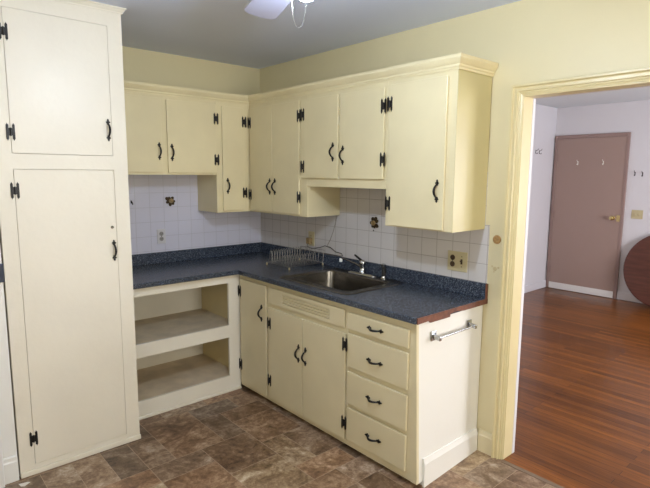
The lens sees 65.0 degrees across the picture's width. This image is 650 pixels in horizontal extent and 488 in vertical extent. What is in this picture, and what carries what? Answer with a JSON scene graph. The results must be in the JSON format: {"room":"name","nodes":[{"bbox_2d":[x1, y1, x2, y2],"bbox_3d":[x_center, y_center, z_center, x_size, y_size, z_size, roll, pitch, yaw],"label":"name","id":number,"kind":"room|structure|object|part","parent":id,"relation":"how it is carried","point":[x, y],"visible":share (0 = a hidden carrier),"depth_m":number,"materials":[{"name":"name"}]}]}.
{"room":"kitchen","nodes":[
{"label":"kitchen","id":0,"kind":"room"},
{"bbox_2d":[0,248,16,458],"bbox_3d":[-2.244,0.067,2.051,1.588,2.486,0.128,-6,10,-41],"label":"wall","id":1,"kind":"structure","parent":0,"point":[7,424],"depth_m":2.61,"materials":[{"name":"white paint"}]},
{"bbox_2d":[0,430,4,487],"bbox_3d":[-1.689,0.201,2.448,0.119,2.120,0.044,-6,10,-41],"label":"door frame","id":2,"kind":"structure","parent":1,"relation":"attached to","point":[2,478],"depth_m":2.59,"materials":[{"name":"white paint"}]},
{"bbox_2d":[0,264,4,282],"bbox_3d":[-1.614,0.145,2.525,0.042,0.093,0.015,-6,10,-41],"label":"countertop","id":3,"kind":"structure","parent":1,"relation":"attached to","point":[1,265],"depth_m":2.53,"materials":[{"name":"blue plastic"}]},
{"bbox_2d":[3,455,18,484],"bbox_3d":[-1.634,1.174,2.656,0.065,0.136,0.016,-6,10,-41],"label":"baseboard","id":4,"kind":"structure","parent":1,"relation":"attached to","point":[11,469],"depth_m":2.65,"materials":[{"name":"white paint"}]},
{"bbox_2d":[122,46,259,335],"bbox_3d":[-1.981,-0.111,3.354,3.920,2.486,0.100,-6,10,-41],"label":"wall","id":5,"kind":"structure","parent":0,"point":[139,65],"depth_m":3.94,"materials":[{"name":"yellow paint"}]},
{"bbox_2d":[124,92,218,174],"bbox_3d":[-1.212,-0.778,3.618,0.866,0.567,0.363,-6,10,-41],"label":"upper cabinet","id":6,"kind":"object","parent":5,"relation":"attached to","point":[166,135],"visible":0.66,"depth_m":3.55,"materials":[{"name":"beige paint"}]},
{"bbox_3d":[-1.275,-0.730,3.383,0.398,0.501,0.013,-6,10,-41],"label":"door","id":7,"kind":"part","parent":6,"relation":"part of","materials":[{"name":"beige paint"}]},
{"bbox_3d":[-1.127,-0.637,3.495,0.025,0.122,0.036,-6,10,-41],"label":"handle","id":8,"kind":"part","parent":6,"relation":"part of","materials":[{"name":"black metal"}]},
{"bbox_3d":[-1.058,-0.639,3.556,0.025,0.122,0.036,-6,10,-41],"label":"handle","id":9,"kind":"part","parent":6,"relation":"part of","materials":[{"name":"black metal"}]},
{"bbox_3d":[-0.954,-0.763,3.664,0.378,0.500,0.013,-6,10,-41],"label":"door","id":10,"kind":"part","parent":6,"relation":"part of","materials":[{"name":"beige paint"}]},
{"bbox_2d":[128,175,260,254],"bbox_3d":[-1.117,-0.263,4.027,1.461,0.624,0.007,-6,10,-41],"label":"wall tile","id":11,"kind":"structure","parent":5,"relation":"attached to","point":[185,226],"depth_m":4.00,"materials":[{"name":"white tile"}]},
{"bbox_2d":[157,229,165,243],"bbox_3d":[-1.257,-0.059,3.921,0.068,0.112,0.010,-6,10,-41],"label":"power outlet","id":12,"kind":"object","parent":11,"relation":"attached to","point":[161,235],"visible":1,"depth_m":3.92,"materials":[{"name":"grey plastic"}]},
{"bbox_2d":[165,197,174,205],"bbox_3d":[-1.189,-0.328,3.933,0.080,0.075,0.024,-6,10,-41],"label":"flower ornament","id":13,"kind":"object","parent":11,"relation":"attached to","point":[169,200],"visible":1,"depth_m":3.93,"materials":[{"name":"brown metal"}]},
{"bbox_2d":[197,102,249,212],"bbox_3d":[-0.669,-0.698,4.112,0.609,0.852,0.363,-6,10,-41],"label":"upper cabinet","id":14,"kind":"object","parent":5,"relation":"attached to","point":[228,190],"visible":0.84,"depth_m":3.90,"materials":[{"name":"beige paint"}]},
{"bbox_3d":[-0.702,-0.648,3.904,0.188,0.778,0.013,-6,10,-41],"label":"door","id":15,"kind":"part","parent":14,"relation":"part of","materials":[{"name":"beige paint"}]},
{"bbox_2d":[90,0,520,68],"bbox_3d":[-0.180,-1.083,1.101,3.880,0.080,5.620,-6,10,-41],"label":"ceiling","id":16,"kind":"structure","parent":0,"point":[222,31],"depth_m":3.04,"materials":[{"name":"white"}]},
{"bbox_2d":[244,0,311,27],"bbox_3d":[-0.060,-0.917,1.649,0.945,0.395,0.945,4,9,23],"label":"ceiling fan","id":17,"kind":"object","parent":16,"relation":"hanging from","point":[267,9],"visible":1,"depth_m":2.10,"materials":[{"name":"white metal"}]},
{"bbox_3d":[-0.205,-0.963,2.008,0.140,0.028,0.461,-3,8,-22],"label":"blade","id":18,"kind":"part","parent":17,"relation":"part of","materials":[{"name":"grey plastic"}]},
{"bbox_2d":[5,287,649,487],"bbox_3d":[1.607,1.233,3.035,8.465,0.040,5.400,-6,10,-41],"label":"floor","id":19,"kind":"structure","parent":0,"point":[583,416],"depth_m":3.14,"materials":[{"name":"brown tile"}]},
{"bbox_2d":[0,0,140,478],"bbox_3d":[-1.610,-0.064,3.034,0.659,2.486,0.868,-6,10,-41],"label":"pantry cabinet","id":20,"kind":"object","parent":19,"relation":"on","point":[66,253],"visible":1,"depth_m":2.71,"materials":[{"name":"beige paint"}]},
{"bbox_3d":[-1.360,-0.808,2.627,0.484,0.685,0.020,-6,10,-41],"label":"door","id":21,"kind":"part","parent":20,"relation":"part of","materials":[{"name":"beige paint"}]},
{"bbox_3d":[-1.368,0.383,2.791,0.484,1.560,0.020,-6,10,-41],"label":"door","id":22,"kind":"part","parent":20,"relation":"part of","materials":[{"name":"beige paint"}]},
{"bbox_3d":[-1.607,-1.280,2.872,0.659,0.030,0.854,-6,10,-41],"label":"crown","id":23,"kind":"part","parent":20,"relation":"part of","materials":[{"name":"beige paint"}]},
{"bbox_3d":[-1.175,-0.622,2.780,0.025,0.122,0.036,-6,10,-41],"label":"handle","id":24,"kind":"part","parent":20,"relation":"part of","materials":[{"name":"black metal"}]},
{"bbox_3d":[-1.180,0.037,2.871,0.025,0.122,0.036,-6,10,-41],"label":"handle","id":25,"kind":"part","parent":20,"relation":"part of","materials":[{"name":"black metal"}]},
{"bbox_2d":[133,275,241,419],"bbox_3d":[-1.137,0.657,3.716,0.864,0.878,0.580,-6,10,-41],"label":"base cabinet","id":26,"kind":"object","parent":19,"relation":"on","point":[188,338],"visible":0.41,"depth_m":3.75,"materials":[{"name":"white paint"}]},
{"bbox_3d":[-1.143,0.600,3.713,0.825,0.018,0.533,-6,10,-41],"label":"shelf","id":27,"kind":"part","parent":26,"relation":"part of","materials":[{"name":"paint"}]},
{"bbox_3d":[-1.145,0.981,3.765,0.825,0.018,0.533,-6,10,-41],"label":"shelf","id":28,"kind":"part","parent":26,"relation":"part of","materials":[{"name":"paint"}]},
{"bbox_3d":[-0.831,0.620,4.003,0.017,0.878,0.550,-6,10,-41],"label":"panel","id":29,"kind":"part","parent":26,"relation":"part of","materials":[{"name":"beige paint"}]},
{"bbox_2d":[238,275,269,399],"bbox_3d":[-0.303,0.647,3.831,0.640,0.878,0.366,-6,10,-41],"label":"base cabinet","id":30,"kind":"object","parent":19,"relation":"on","point":[254,294],"visible":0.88,"depth_m":3.62,"materials":[{"name":"beige paint"}]},
{"bbox_3d":[-0.452,0.479,3.518,0.036,0.122,0.025,-6,10,-41],"label":"handle","id":31,"kind":"part","parent":30,"relation":"part of","materials":[{"name":"black metal"}]},
{"bbox_2d":[267,283,348,443],"bbox_3d":[0.078,0.709,3.401,0.640,0.878,0.787,-6,10,-41],"label":"base cabinet","id":32,"kind":"object","parent":19,"relation":"on","point":[308,334],"visible":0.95,"depth_m":3.17,"materials":[{"name":"beige paint"}]},
{"bbox_3d":[-0.262,0.766,3.376,0.013,0.639,0.363,-6,10,-41],"label":"door","id":33,"kind":"part","parent":32,"relation":"part of","materials":[{"name":"beige paint"}]},
{"bbox_3d":[-0.182,0.699,3.236,0.036,0.122,0.025,-6,10,-41],"label":"handle","id":34,"kind":"part","parent":32,"relation":"part of","materials":[{"name":"black metal"}]},
{"bbox_3d":[-0.136,0.708,3.185,0.036,0.122,0.025,-6,10,-41],"label":"handle","id":35,"kind":"part","parent":32,"relation":"part of","materials":[{"name":"black metal"}]},
{"bbox_3d":[-0.130,0.385,3.175,0.011,0.107,0.736,-6,10,-41],"label":"slotted panel","id":36,"kind":"part","parent":32,"relation":"part of","materials":[{"name":"beige paint"}]},
{"bbox_2d":[132,242,487,324],"bbox_3d":[-0.372,0.227,3.238,1.458,0.127,2.254,-6,10,-41],"label":"countertop","id":37,"kind":"structure","parent":32,"relation":"on","point":[423,297],"depth_m":3.37,"materials":[{"name":"blue laminate"}]},
{"bbox_2d":[266,246,323,269],"bbox_3d":[-0.225,0.101,3.878,0.341,0.120,0.299,-6,10,-41],"label":"dish rack","id":38,"kind":"object","parent":37,"relation":"on","point":[304,255],"visible":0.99,"depth_m":3.88,"materials":[{"name":"silver metal"}]},
{"bbox_3d":[-0.230,0.139,3.882,0.324,0.005,0.284,-6,10,-41],"label":"frame","id":39,"kind":"part","parent":38,"relation":"part of","materials":[{"name":"silver metal"}]},
{"bbox_2d":[279,268,403,294],"bbox_3d":[0.099,0.317,3.358,0.527,0.170,0.677,-6,10,-41],"label":"sink","id":40,"kind":"object","parent":37,"relation":"in","point":[336,280],"visible":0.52,"depth_m":3.49,"materials":[{"name":"grey metal"}]},
{"bbox_2d":[380,263,385,279],"bbox_3d":[0.385,0.180,3.365,0.042,0.102,0.041,-6,10,-41],"label":"sprayer","id":41,"kind":"object","parent":40,"relation":"on","point":[383,265],"visible":1,"depth_m":3.35,"materials":[{"name":"silver metal"}]},
{"bbox_2d":[339,254,376,276],"bbox_3d":[0.227,0.145,3.507,0.103,0.131,0.281,-6,10,-41],"label":"faucet","id":42,"kind":"object","parent":37,"relation":"on","point":[361,264],"visible":1,"depth_m":3.51,"materials":[{"name":"silver metal"}]},
{"bbox_3d":[0.180,0.129,3.546,0.155,0.062,0.017,3,8,21],"label":"spout","id":43,"kind":"part","parent":42,"relation":"part of","materials":[{"name":"grey metal"}]},
{"bbox_3d":[0.256,0.203,3.523,0.048,0.012,0.254,-6,10,-41],"label":"plate","id":44,"kind":"part","parent":42,"relation":"part of","materials":[{"name":"silver metal"}]},
{"bbox_3d":[-0.011,0.807,3.092,0.013,0.639,0.387,-6,10,-41],"label":"door","id":45,"kind":"part","parent":32,"relation":"part of","materials":[{"name":"beige paint"}]},
{"bbox_2d":[347,305,482,487],"bbox_3d":[0.510,0.778,2.920,0.649,0.878,0.529,-6,10,-41],"label":"base cabinet","id":46,"kind":"object","parent":19,"relation":"on","point":[410,395],"depth_m":2.72,"materials":[{"name":"beige paint"}]},
{"bbox_3d":[0.250,1.066,2.787,0.036,0.025,0.122,-6,10,-41],"label":"handle","id":47,"kind":"part","parent":46,"relation":"part of","materials":[{"name":"black metal"}]},
{"bbox_3d":[0.251,0.847,2.757,0.036,0.025,0.122,-6,10,-41],"label":"handle","id":48,"kind":"part","parent":46,"relation":"part of","materials":[{"name":"black metal"}]},
{"bbox_3d":[0.253,0.634,2.728,0.036,0.025,0.122,-6,10,-41],"label":"handle","id":49,"kind":"part","parent":46,"relation":"part of","materials":[{"name":"black metal"}]},
{"bbox_3d":[0.254,0.457,2.704,0.036,0.025,0.122,-6,10,-41],"label":"handle","id":50,"kind":"part","parent":46,"relation":"part of","materials":[{"name":"black metal"}]},
{"bbox_3d":[0.274,1.061,2.798,0.014,0.196,0.434,-6,10,-41],"label":"drawer","id":51,"kind":"part","parent":46,"relation":"part of","materials":[{"name":"beige paint"}]},
{"bbox_3d":[0.275,0.844,2.768,0.014,0.191,0.434,-6,10,-41],"label":"drawer","id":52,"kind":"part","parent":46,"relation":"part of","materials":[{"name":"beige paint"}]},
{"bbox_3d":[0.277,0.623,2.738,0.014,0.194,0.434,-6,10,-41],"label":"drawer","id":53,"kind":"part","parent":46,"relation":"part of","materials":[{"name":"beige paint"}]},
{"bbox_3d":[0.278,0.454,2.715,0.014,0.097,0.434,-6,10,-41],"label":"drawer","id":54,"kind":"part","parent":46,"relation":"part of","materials":[{"name":"beige paint"}]},
{"bbox_3d":[0.296,0.783,2.766,0.020,0.848,0.476,-6,10,-41],"label":"frame","id":55,"kind":"part","parent":46,"relation":"part of","materials":[{"name":"beige paint"}]},
{"bbox_3d":[0.689,0.800,2.771,0.579,0.878,0.038,-6,10,-41],"label":"panel","id":56,"kind":"part","parent":46,"relation":"part of","materials":[{"name":"white paint"}]},
{"bbox_2d":[431,319,476,340],"bbox_3d":[0.690,0.459,2.699,0.364,0.050,0.049,-6,10,-41],"label":"towel bar","id":57,"kind":"object","parent":46,"relation":"attached to","point":[470,324],"visible":1,"depth_m":2.66,"materials":[{"name":"silver metal"}]},
{"bbox_3d":[0.572,0.477,2.591,0.018,0.025,0.042,-6,10,-41],"label":"arm","id":58,"kind":"part","parent":57,"relation":"part of","materials":[{"name":"silver metal"}]},
{"bbox_3d":[0.696,0.465,2.693,0.338,0.011,0.011,-7,10,-42],"label":"rod","id":59,"kind":"part","parent":57,"relation":"part of","materials":[{"name":"silver metal"}]},
{"bbox_2d":[500,460,563,487],"bbox_3d":[1.288,1.274,2.571,0.030,0.002,0.864,-6,10,-41],"label":"trim","id":60,"kind":"structure","parent":19,"relation":"on","point":[502,461],"depth_m":2.76,"materials":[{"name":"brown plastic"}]},
{"bbox_2d":[623,236,649,306],"bbox_3d":[4.107,0.329,6.137,0.173,0.929,0.938,-6,10,-41],"label":"round tabletop","id":61,"kind":"object","parent":19,"relation":"on","point":[636,268],"visible":1,"depth_m":6.34,"materials":[{"name":"brown wood"}]},
{"bbox_2d":[260,0,649,445],"bbox_3d":[1.261,0.022,2.554,0.120,2.486,5.600,-6,10,-41],"label":"wall","id":62,"kind":"structure","parent":0,"point":[530,40],"depth_m":2.73,"materials":[{"name":"yellow paint"}]},
{"bbox_2d":[248,95,339,216],"bbox_3d":[-0.260,-0.656,3.829,0.363,0.852,0.712,-6,10,-41],"label":"upper cabinet","id":63,"kind":"object","parent":62,"relation":"attached to","point":[278,185],"visible":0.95,"depth_m":3.69,"materials":[{"name":"beige paint"}]},
{"bbox_3d":[-0.485,-0.641,3.878,0.013,0.778,0.292,-6,10,-41],"label":"door","id":64,"kind":"part","parent":63,"relation":"part of","materials":[{"name":"beige paint"}]},
{"bbox_3d":[-0.282,-0.610,3.649,0.013,0.778,0.317,-6,10,-41],"label":"door","id":65,"kind":"part","parent":63,"relation":"part of","materials":[{"name":"beige paint"}]},
{"bbox_2d":[132,242,486,298],"bbox_3d":[-0.374,0.206,3.237,1.458,0.085,2.248,-6,10,-41],"label":"backsplash","id":66,"kind":"structure","parent":62,"relation":"attached to","point":[462,286],"depth_m":3.80,"materials":[{"name":"blue laminate"}]},
{"bbox_2d":[300,81,388,188],"bbox_3d":[0.199,-0.688,3.298,0.363,0.639,0.776,-6,10,-41],"label":"upper cabinet","id":67,"kind":"object","parent":62,"relation":"attached to","point":[345,130],"visible":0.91,"depth_m":3.16,"materials":[{"name":"beige paint"}]},
{"bbox_3d":[-0.033,-0.694,3.352,0.013,0.524,0.351,-6,10,-41],"label":"door","id":68,"kind":"part","parent":67,"relation":"part of","materials":[{"name":"beige paint"}]},
{"bbox_3d":[0.037,-0.587,3.248,0.036,0.122,0.025,-6,10,-41],"label":"handle","id":69,"kind":"part","parent":67,"relation":"part of","materials":[{"name":"black metal"}]},
{"bbox_3d":[0.098,-0.554,3.183,0.036,0.122,0.025,-6,10,-41],"label":"handle","id":70,"kind":"part","parent":67,"relation":"part of","materials":[{"name":"black metal"}]},
{"bbox_3d":[0.221,-0.653,3.066,0.013,0.522,0.360,-6,10,-41],"label":"door","id":71,"kind":"part","parent":67,"relation":"part of","materials":[{"name":"beige paint"}]},
{"bbox_2d":[261,172,489,282],"bbox_3d":[0.176,-0.205,3.672,0.007,0.624,2.240,-6,10,-41],"label":"wall tile","id":72,"kind":"structure","parent":62,"relation":"attached to","point":[408,248],"depth_m":3.48,"materials":[{"name":"white tile"}]},
{"bbox_2d":[308,231,314,245],"bbox_3d":[-0.108,-0.043,4.005,0.010,0.114,0.072,-6,10,-41],"label":"power outlet","id":73,"kind":"object","parent":72,"relation":"attached to","point":[311,234],"visible":0.94,"depth_m":3.99,"materials":[{"name":"beige plastic"}]},
{"bbox_2d":[302,238,342,255],"bbox_3d":[-0.056,0.016,3.913,0.052,0.107,0.517,-6,10,-41],"label":"power cord","id":74,"kind":"object","parent":72,"relation":"attached to","point":[308,240],"visible":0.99,"depth_m":3.97,"materials":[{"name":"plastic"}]},
{"bbox_3d":[-0.057,0.037,3.916,0.052,0.066,0.517,-6,10,-41],"label":"cord","id":75,"kind":"part","parent":74,"relation":"part of","materials":[{"name":"grey plastic"}]},
{"bbox_2d":[370,217,378,230],"bbox_3d":[0.330,-0.136,3.480,0.024,0.100,0.082,-6,10,-41],"label":"flower ornament","id":76,"kind":"object","parent":72,"relation":"attached to","point":[373,221],"visible":1,"depth_m":3.47,"materials":[{"name":"brown metal"}]},
{"bbox_2d":[447,250,467,272],"bbox_3d":[0.776,0.102,3.003,0.020,0.118,0.135,-6,10,-41],"label":"switch plate","id":77,"kind":"object","parent":72,"relation":"attached to","point":[457,261],"visible":1,"depth_m":3.00,"materials":[{"name":"beige plastic"}]},
{"bbox_2d":[385,69,491,232],"bbox_3d":[0.607,-0.516,2.853,0.363,0.852,0.466,-6,10,-41],"label":"upper cabinet","id":78,"kind":"object","parent":62,"relation":"attached to","point":[438,129],"visible":0.95,"depth_m":2.72,"materials":[{"name":"beige paint"}]},
{"bbox_2d":[124,53,498,104],"bbox_3d":[-0.367,-0.987,3.077,1.462,0.067,2.247,-6,10,-41],"label":"crown molding","id":79,"kind":"structure","parent":78,"relation":"attached to","point":[462,61],"depth_m":3.18,"materials":[{"name":"beige paint"}]},
{"bbox_3d":[0.498,-0.481,2.771,0.013,0.790,0.376,-6,10,-41],"label":"door","id":80,"kind":"part","parent":78,"relation":"part of","materials":[{"name":"beige paint"}]},
{"bbox_3d":[0.576,-0.276,2.671,0.036,0.122,0.025,-6,10,-41],"label":"handle","id":81,"kind":"part","parent":78,"relation":"part of","materials":[{"name":"black metal"}]},
{"bbox_3d":[0.780,-0.494,2.698,0.310,0.852,0.002,-6,10,-41],"label":"panel","id":82,"kind":"part","parent":78,"relation":"part of","materials":[{"name":"beige paint"}]},
{"bbox_2d":[477,429,491,455],"bbox_3d":[0.935,1.153,2.967,0.020,0.128,0.092,-6,10,-41],"label":"baseboard","id":83,"kind":"structure","parent":62,"relation":"attached to","point":[484,437],"depth_m":2.96,"materials":[{"name":"beige paint"}]},
{"bbox_2d":[493,235,500,243],"bbox_3d":[0.946,-0.024,2.810,0.009,0.050,0.050,-6,10,-41],"label":"plug","id":84,"kind":"object","parent":62,"relation":"attached to","point":[496,239],"visible":1,"depth_m":2.81,"materials":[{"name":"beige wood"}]},
{"bbox_2d":[491,66,649,459],"bbox_3d":[1.332,0.247,2.458,0.128,2.068,0.996,-6,10,-41],"label":"door frame","id":85,"kind":"structure","parent":62,"relation":"attached to","point":[642,74],"depth_m":2.73,"materials":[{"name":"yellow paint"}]},
{"bbox_2d":[525,104,556,285],"bbox_3d":[1.516,-0.450,5.839,4.645,2.529,0.100,-6,10,-41],"label":"wall","id":86,"kind":"structure","parent":0,"point":[545,116],"depth_m":7.04,"materials":[{"name":"white paint"}]},
{"bbox_2d":[524,280,545,292],"bbox_3d":[1.508,0.764,5.929,4.545,0.100,0.016,-6,10,-41],"label":"baseboard","id":87,"kind":"structure","parent":86,"relation":"attached to","point":[541,284],"depth_m":7.17,"materials":[{"name":"white wood"}]},
{"bbox_2d":[536,87,649,107],"bbox_3d":[2.980,-1.490,3.979,4.705,0.060,4.575,-6,10,-41],"label":"ceiling","id":88,"kind":"structure","parent":0,"point":[636,94],"depth_m":6.18,"materials":[{"name":"white paint"}]},
{"bbox_2d":[546,100,649,293],"bbox_3d":[4.733,-0.398,5.626,0.100,2.529,4.475,-6,10,-41],"label":"wall","id":89,"kind":"structure","parent":0,"point":[633,117],"depth_m":6.49,"materials":[{"name":"white paint"}]},
{"bbox_2d":[546,132,630,298],"bbox_3d":[3.502,-0.389,6.887,0.100,2.150,0.941,-6,10,-41],"label":"door","id":90,"kind":"structure","parent":89,"relation":"in","point":[589,196],"depth_m":6.87,"materials":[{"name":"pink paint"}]},
{"bbox_2d":[617,292,641,302],"bbox_3d":[4.965,0.856,5.434,0.016,0.100,3.416,-6,10,-41],"label":"baseboard","id":91,"kind":"structure","parent":89,"relation":"attached to","point":[620,295],"depth_m":6.61,"materials":[{"name":"white wood"}]},
{"bbox_2d":[631,210,642,218],"bbox_3d":[3.942,-0.372,6.447,0.018,0.112,0.129,-6,10,-41],"label":"light switch","id":92,"kind":"object","parent":89,"relation":"attached to","point":[636,214],"visible":1,"depth_m":6.45,"materials":[{"name":"beige plastic"}]}
]}

